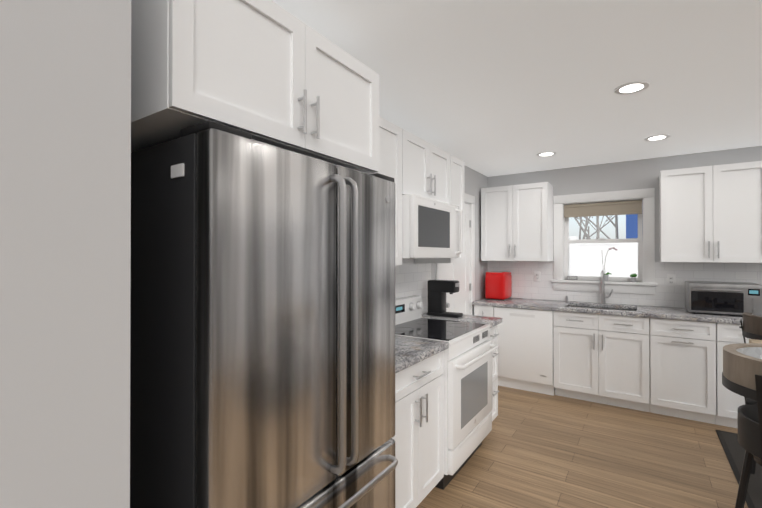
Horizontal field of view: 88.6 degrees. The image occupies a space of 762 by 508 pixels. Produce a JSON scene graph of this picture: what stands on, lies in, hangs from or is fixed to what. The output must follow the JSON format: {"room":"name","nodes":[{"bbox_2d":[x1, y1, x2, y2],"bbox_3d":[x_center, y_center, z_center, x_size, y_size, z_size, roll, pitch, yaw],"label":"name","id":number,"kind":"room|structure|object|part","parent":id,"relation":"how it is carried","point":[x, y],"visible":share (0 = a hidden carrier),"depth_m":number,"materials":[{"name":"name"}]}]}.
{"room":"kitchen","nodes":[
{"label":"kitchen","id":0,"kind":"room"},
{"bbox_2d":[0,0,487,507],"bbox_3d":[-0.479,0.224,1.674,0.840,2.440,7.520,0,0,34],"label":"wall","id":1,"kind":"structure","parent":0,"point":[65,175],"depth_m":0.74,"materials":[{"name":"grey paint"}]},
{"bbox_2d":[131,0,378,173],"bbox_3d":[-0.515,-0.595,1.548,0.668,0.447,0.945,0,0,34],"label":"upper cabinet","id":2,"kind":"object","parent":1,"relation":"attached to","point":[270,72],"visible":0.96,"depth_m":1.22,"materials":[{"name":"white wood"}]},
{"bbox_2d":[373,116,401,264],"bbox_3d":[-0.162,-0.371,2.337,0.368,0.887,0.645,0,0,34],"label":"upper cabinet","id":3,"kind":"object","parent":1,"relation":"attached to","point":[390,149],"visible":0.08,"depth_m":2.47,"materials":[{"name":"white wood"}]},
{"bbox_2d":[395,258,430,313],"bbox_3d":[-0.021,0.279,2.895,0.006,0.499,1.740,0,0,34],"label":"backsplash","id":4,"kind":"structure","parent":1,"relation":"attached to","point":[412,277],"depth_m":3.32,"materials":[{"name":"tile"}]},
{"bbox_2d":[402,129,449,203],"bbox_3d":[0.229,-0.599,2.924,0.368,0.427,0.752,0,0,34],"label":"upper cabinet","id":5,"kind":"object","parent":1,"relation":"attached to","point":[426,169],"visible":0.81,"depth_m":2.79,"materials":[{"name":"white wood"}]},
{"bbox_2d":[402,194,462,257],"bbox_3d":[0.267,-0.175,2.897,0.470,0.410,0.752,0,0,34],"label":"microwave","id":6,"kind":"object","parent":5,"relation":"attached to","point":[430,228],"visible":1,"depth_m":2.67,"materials":[{"name":"white metal"}]},
{"bbox_2d":[415,154,464,262],"bbox_3d":[0.525,-0.367,3.368,0.368,0.887,0.305,0,0,34],"label":"upper cabinet","id":7,"kind":"object","parent":1,"relation":"attached to","point":[457,181],"visible":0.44,"depth_m":3.31,"materials":[{"name":"white wood"}]},
{"bbox_2d":[436,193,474,314],"bbox_3d":[0.755,0.393,4.155,0.138,2.125,1.000,0,0,34],"label":"door frame","id":8,"kind":"structure","parent":1,"relation":"attached to","point":[470,200],"depth_m":4.47,"materials":[{"name":"white wood"}]},
{"bbox_2d":[442,204,470,314],"bbox_3d":[0.807,0.439,4.126,0.098,2.007,0.797,0,0,34],"label":"door","id":9,"kind":"structure","parent":1,"relation":"in","point":[458,302],"depth_m":4.30,"materials":[{"name":"white wood"}]},
{"bbox_2d":[272,0,761,176],"bbox_3d":[1.015,-1.040,0.694,4.420,0.080,7.740,0,0,34],"label":"ceiling","id":10,"kind":"structure","parent":0,"point":[530,80],"depth_m":2.14,"materials":[{"name":"white paint"}]},
{"bbox_2d":[537,152,555,156],"bbox_3d":[1.632,-0.983,3.853,0.184,0.006,0.184,0,0,34],"label":"recessed light","id":11,"kind":"object","parent":10,"relation":"in","point":[544,154],"visible":1,"depth_m":3.85,"materials":[{"name":"white"}]},
{"bbox_2d":[614,81,649,94],"bbox_3d":[1.496,-0.990,2.333,0.184,0.006,0.184,0,0,34],"label":"recessed light","id":12,"kind":"object","parent":10,"relation":"in","point":[630,88],"visible":1,"depth_m":2.32,"materials":[{"name":"white glass"}]},
{"bbox_2d":[644,134,669,140],"bbox_3d":[2.345,-0.986,3.317,0.184,0.006,0.184,0,0,34],"label":"recessed light","id":13,"kind":"object","parent":10,"relation":"in","point":[657,137],"visible":0.98,"depth_m":3.30,"materials":[{"name":"white"}]},
{"bbox_2d":[416,385,747,507],"bbox_3d":[1.015,1.470,0.683,4.420,0.060,7.740,0,0,34],"label":"floor","id":14,"kind":"structure","parent":0,"point":[537,450],"depth_m":2.71,"materials":[{"name":"brown wood"}]},
{"bbox_2d":[130,120,397,507],"bbox_3d":[-0.441,0.550,1.549,0.741,1.788,0.919,0,0,34],"label":"refrigerator","id":15,"kind":"object","parent":14,"relation":"on","point":[262,330],"visible":1,"depth_m":1.18,"materials":[{"name":"silver metal"}]},
{"bbox_2d":[392,351,443,507],"bbox_3d":[-0.046,1.007,2.253,0.668,0.880,0.645,0,0,34],"label":"base cabinet","id":16,"kind":"object","parent":14,"relation":"on","point":[418,437],"visible":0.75,"depth_m":2.09,"materials":[{"name":"white wood"}]},
{"bbox_2d":[395,335,448,373],"bbox_3d":[-0.047,0.546,2.255,0.657,0.038,0.653,0,0,34],"label":"countertop","id":17,"kind":"structure","parent":16,"relation":"on","point":[410,351],"depth_m":2.17,"materials":[{"name":"stone"}]},
{"bbox_2d":[395,295,498,489],"bbox_3d":[0.379,0.899,2.817,0.739,1.100,0.752,0,0,34],"label":"range","id":18,"kind":"object","parent":14,"relation":"on","point":[467,373],"visible":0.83,"depth_m":2.60,"materials":[{"name":"white metal"}]},
{"bbox_2d":[474,305,493,316],"bbox_3d":[1.306,1.017,4.594,0.225,0.880,0.658,0,0,34],"label":"base cabinet","id":19,"kind":"object","parent":14,"relation":"on","point":[487,311],"visible":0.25,"depth_m":4.35,"materials":[{"name":"white wood"}]},
{"bbox_2d":[488,325,498,420],"bbox_3d":[0.642,1.011,3.284,0.668,0.880,0.305,0,0,34],"label":"base cabinet","id":20,"kind":"object","parent":14,"relation":"on","point":[494,333],"visible":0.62,"depth_m":3.19,"materials":[{"name":"white wood"}]},
{"bbox_2d":[422,313,501,327],"bbox_3d":[0.647,0.550,3.295,0.657,0.038,0.331,0,0,34],"label":"countertop","id":21,"kind":"structure","parent":20,"relation":"on","point":[493,321],"depth_m":3.21,"materials":[{"name":"stone"}]},
{"bbox_2d":[427,280,462,317],"bbox_3d":[0.549,0.379,3.354,0.285,0.305,0.118,0,0,34],"label":"coffee maker","id":22,"kind":"object","parent":21,"relation":"on","point":[438,290],"visible":1,"depth_m":3.33,"materials":[{"name":"black plastic"}]},
{"bbox_2d":[494,307,554,395],"bbox_3d":[1.654,1.018,4.365,0.597,0.875,0.613,0,0,34],"label":"dishwasher","id":23,"kind":"object","parent":14,"relation":"on","point":[525,351],"visible":0.79,"depth_m":4.10,"materials":[{"name":"white metal"}]},
{"bbox_2d":[553,311,649,411],"bbox_3d":[2.240,1.014,3.971,0.805,0.880,0.658,0,0,34],"label":"base cabinet","id":24,"kind":"object","parent":14,"relation":"on","point":[607,365],"visible":0.94,"depth_m":3.72,"materials":[{"name":"white wood"}]},
{"bbox_2d":[472,298,742,323],"bbox_3d":[2.478,0.553,3.822,3.065,0.038,0.645,0,0,34],"label":"countertop","id":25,"kind":"structure","parent":24,"relation":"on","point":[673,313],"depth_m":3.82,"materials":[{"name":"stone"}]},
{"bbox_2d":[485,271,511,299],"bbox_3d":[1.410,0.374,4.680,0.235,0.326,0.310,0,0,34],"label":"ice maker","id":26,"kind":"object","parent":25,"relation":"on","point":[498,285],"visible":1,"depth_m":4.56,"materials":[{"name":"red plastic"}]},
{"bbox_2d":[565,270,612,303],"bbox_3d":[2.227,0.351,4.210,0.467,0.368,0.220,0,0,34],"label":"faucet","id":27,"kind":"object","parent":25,"relation":"on","point":[603,293],"visible":1,"depth_m":4.17,"materials":[{"name":"silver metal"}]},
{"bbox_2d":[569,306,636,333],"bbox_3d":[2.244,0.666,3.987,0.650,0.184,0.435,0,0,34],"label":"sink basin","id":28,"kind":"object","parent":25,"relation":"in","point":[603,308],"visible":0.08,"depth_m":4.12,"materials":[{"name":"silver metal"}]},
{"bbox_2d":[685,281,761,316],"bbox_3d":[3.034,0.394,3.479,0.490,0.275,0.425,0,0,34],"label":"microwave","id":29,"kind":"object","parent":25,"relation":"on","point":[729,298],"visible":0.88,"depth_m":3.35,"materials":[{"name":"silver metal"}]},
{"bbox_2d":[650,318,715,423],"bbox_3d":[2.766,1.013,3.620,0.455,0.880,0.658,0,0,34],"label":"base cabinet","id":30,"kind":"object","parent":14,"relation":"on","point":[683,369],"visible":0.96,"depth_m":3.38,"materials":[{"name":"white wood"}]},
{"bbox_2d":[715,323,748,427],"bbox_3d":[3.147,1.012,3.366,0.455,0.880,0.658,0,0,34],"label":"base cabinet","id":31,"kind":"object","parent":14,"relation":"on","point":[728,403],"visible":0.27,"depth_m":3.23,"materials":[{"name":"white wood"}]},
{"bbox_2d":[716,430,761,507],"bbox_3d":[2.763,1.440,1.771,1.620,0.009,2.390,0,0,34],"label":"floor mat","id":32,"kind":"object","parent":14,"relation":"on","point":[734,449],"visible":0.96,"depth_m":2.65,"materials":[{"name":"grey"}]},
{"bbox_2d":[739,312,761,473],"bbox_3d":[2.654,0.929,2.521,0.438,1.042,0.506,0,0,-36],"label":"bar stool","id":33,"kind":"object","parent":32,"relation":"on","point":[751,326],"visible":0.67,"depth_m":2.56,"materials":[{"name":"brown wood"}]},
{"bbox_2d":[749,339,761,343],"bbox_3d":[2.433,0.980,1.855,0.900,0.930,0.660,0,0,34],"label":"dining table","id":34,"kind":"object","parent":32,"relation":"on","point":[755,341],"visible":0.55,"depth_m":2.32,"materials":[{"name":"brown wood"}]},
{"bbox_2d":[722,343,761,507],"bbox_3d":[1.634,0.924,1.537,0.439,1.042,0.506,0,0,14],"label":"bar stool","id":35,"kind":"object","parent":14,"relation":"on","point":[742,370],"visible":1,"depth_m":1.57,"materials":[{"name":"brown wood"}]},
{"bbox_2d":[488,146,761,307],"bbox_3d":[3.130,0.234,3.858,4.420,2.440,0.120,0,0,34],"label":"wall","id":36,"kind":"structure","parent":0,"point":[630,175],"depth_m":4.15,"materials":[{"name":"grey paint"}]},
{"bbox_2d":[481,182,552,260],"bbox_3d":[1.585,-0.353,4.582,0.745,0.870,0.368,0,0,34],"label":"upper cabinet","id":37,"kind":"object","parent":36,"relation":"attached to","point":[516,222],"visible":1,"depth_m":4.44,"materials":[{"name":"white wood"}]},
{"bbox_2d":[551,188,656,294],"bbox_3d":[2.427,-0.129,4.301,1.000,1.090,0.165,0,0,34],"label":"window","id":38,"kind":"structure","parent":36,"relation":"in","point":[648,284],"depth_m":4.23,"materials":[{"name":"white wood"}]},
{"bbox_2d":[567,276,577,279],"bbox_3d":[2.180,0.273,4.452,0.110,0.045,0.017,0,0,34],"label":"sign","id":39,"kind":"object","parent":38,"relation":"on","point":[572,277],"visible":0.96,"depth_m":4.44,"materials":[{"name":"grey"}]},
{"bbox_2d":[564,200,641,217],"bbox_3d":[2.425,-0.493,4.301,0.746,0.147,0.044,0,0,34],"label":"window shade","id":40,"kind":"object","parent":38,"relation":"attached to","point":[607,208],"visible":0.98,"depth_m":4.27,"materials":[{"name":"beige fabric"}]},
{"bbox_3d":[2.452,-0.139,4.339,0.754,0.865,0.066,0,0,34],"label":"window sash","id":41,"kind":"part","parent":38,"relation":"part of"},
{"bbox_2d":[602,247,617,280],"bbox_3d":[2.484,0.110,4.254,0.164,0.370,0.071,0,0,34],"label":"orchid","id":42,"kind":"object","parent":38,"relation":"on","point":[606,276],"visible":0.77,"depth_m":4.25,"materials":[{"name":"grey"}]},
{"bbox_2d":[630,273,636,281],"bbox_3d":[2.666,0.249,4.124,0.067,0.090,0.062,0,0,34],"label":"potted plant","id":43,"kind":"object","parent":38,"relation":"on","point":[632,278],"visible":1,"depth_m":4.11,"materials":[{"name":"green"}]},
{"bbox_2d":[488,261,761,307],"bbox_3d":[2.687,0.307,4.077,3.200,0.453,0.006,0,0,34],"label":"backsplash","id":44,"kind":"structure","parent":36,"relation":"attached to","point":[525,285],"depth_m":4.01,"materials":[{"name":"tile"}]},
{"bbox_2d":[534,272,540,281],"bbox_3d":[1.851,0.267,4.626,0.072,0.116,0.007,0,0,34],"label":"electrical outlet","id":45,"kind":"object","parent":44,"relation":"attached to","point":[537,276],"visible":1,"depth_m":4.62,"materials":[{"name":"white plastic"}]},
{"bbox_2d":[667,274,675,285],"bbox_3d":[2.912,0.264,3.919,0.072,0.116,0.007,0,0,34],"label":"electrical outlet","id":46,"kind":"object","parent":44,"relation":"attached to","point":[671,280],"visible":1,"depth_m":3.92,"materials":[{"name":"white plastic"}]},
{"bbox_2d":[659,161,761,262],"bbox_3d":[3.046,-0.357,3.608,0.760,0.870,0.368,0,0,34],"label":"upper cabinet","id":47,"kind":"object","parent":36,"relation":"attached to","point":[710,214],"visible":1,"depth_m":3.49,"materials":[{"name":"white wood"}]},
{"label":"outside","id":48,"kind":"structure","parent":0,"visible":0},
{"bbox_3d":[12.792,1.943,18.496,32.000,0.050,34.950,0,0,34],"label":"ground","id":49,"kind":"structure","parent":48,"visible":0},
{"bbox_2d":[574,215,618,239],"bbox_3d":[7.044,-2.604,13.873,7.134,9.012,8.054,0,0,34],"label":"trees","id":50,"kind":"object","parent":49,"relation":"on","point":[596,225],"depth_m":13.37,"materials":[{"name":"grey plant"}]},
{"bbox_2d":[569,236,637,277],"bbox_3d":[5.300,0.749,7.271,20.000,2.240,0.160,0,0,34],"label":"fence","id":51,"kind":"object","parent":49,"relation":"on","point":[627,251],"depth_m":7.82,"materials":[{"name":"white plastic"}]},
{"bbox_2d":[626,200,642,238],"bbox_3d":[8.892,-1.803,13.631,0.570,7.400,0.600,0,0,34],"label":"house","id":52,"kind":"structure","parent":49,"relation":"on","point":[632,222],"depth_m":13.43,"materials":[{"name":"blue"}]}
]}

